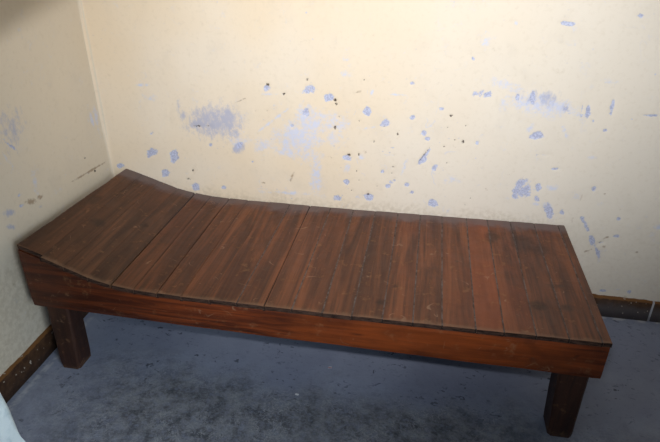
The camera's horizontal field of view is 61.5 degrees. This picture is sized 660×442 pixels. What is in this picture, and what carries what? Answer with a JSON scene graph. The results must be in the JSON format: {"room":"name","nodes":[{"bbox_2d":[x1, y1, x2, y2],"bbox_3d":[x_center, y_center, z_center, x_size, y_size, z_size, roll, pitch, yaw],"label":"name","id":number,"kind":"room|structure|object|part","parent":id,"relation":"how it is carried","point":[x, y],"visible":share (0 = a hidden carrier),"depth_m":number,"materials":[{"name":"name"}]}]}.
{"room":"prison interior","nodes":[
{"label":"prison interior","id":0,"kind":"room"},
{"bbox_2d":[0,393,24,441],"bbox_3d":[0.160,-0.116,0.712,2.756,2.450,0.200,5,29,9],"label":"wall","id":1,"kind":"structure","parent":0,"point":[9,432],"depth_m":1.29,"materials":[{"name":"white paint"}]},
{"bbox_2d":[0,0,113,375],"bbox_3d":[-1.183,-0.589,1.572,0.270,2.450,1.465,5,29,9],"label":"wall","id":2,"kind":"structure","parent":0,"point":[54,153],"depth_m":1.97,"materials":[{"name":"paint"}]},
{"bbox_2d":[0,311,88,402],"bbox_3d":[-1.071,0.458,2.111,0.018,0.097,1.264,5,29,9],"label":"baseboard","id":3,"kind":"structure","parent":2,"relation":"attached to","point":[25,366],"depth_m":2.00,"materials":[{"name":"paint"}]},
{"bbox_2d":[6,312,659,441],"bbox_3d":[0.091,1.115,1.135,3.200,0.120,3.665,5,29,9],"label":"floor","id":4,"kind":"structure","parent":0,"point":[141,380],"depth_m":1.95,"materials":[{"name":"paint"}]},
{"bbox_2d":[17,169,612,437],"bbox_3d":[-0.050,0.231,2.097,1.861,0.525,0.715,5,29,9],"label":"wooden bed","id":5,"kind":"object","parent":4,"relation":"on","point":[137,246],"visible":1,"depth_m":1.87,"materials":[{"name":"brown wood"}]},
{"bbox_3d":[-0.949,0.356,1.998,0.088,0.385,0.086,5,29,9],"label":"leg","id":6,"kind":"part","parent":5,"relation":"part of","materials":[{"name":"brown wood"}]},
{"bbox_3d":[-0.108,0.279,1.742,1.860,0.240,0.024,5,29,9],"label":"rail","id":7,"kind":"part","parent":5,"relation":"part of","materials":[{"name":"brown wood"}]},
{"bbox_3d":[0.744,0.510,1.744,0.098,0.378,0.091,5,29,9],"label":"leg","id":8,"kind":"part","parent":5,"relation":"part of","materials":[{"name":"brown wood"}]},
{"bbox_2d":[80,0,659,301],"bbox_3d":[0.418,-0.804,1.997,2.958,2.450,0.270,5,29,9],"label":"wall","id":9,"kind":"structure","parent":0,"point":[528,111],"depth_m":2.11,"materials":[{"name":"paint"}]},
{"bbox_2d":[593,294,659,322],"bbox_3d":[0.396,0.289,2.446,2.737,0.099,0.018,5,29,9],"label":"baseboard","id":10,"kind":"structure","parent":9,"relation":"attached to","point":[608,306],"depth_m":2.31,"materials":[{"name":"paint"}]}
]}

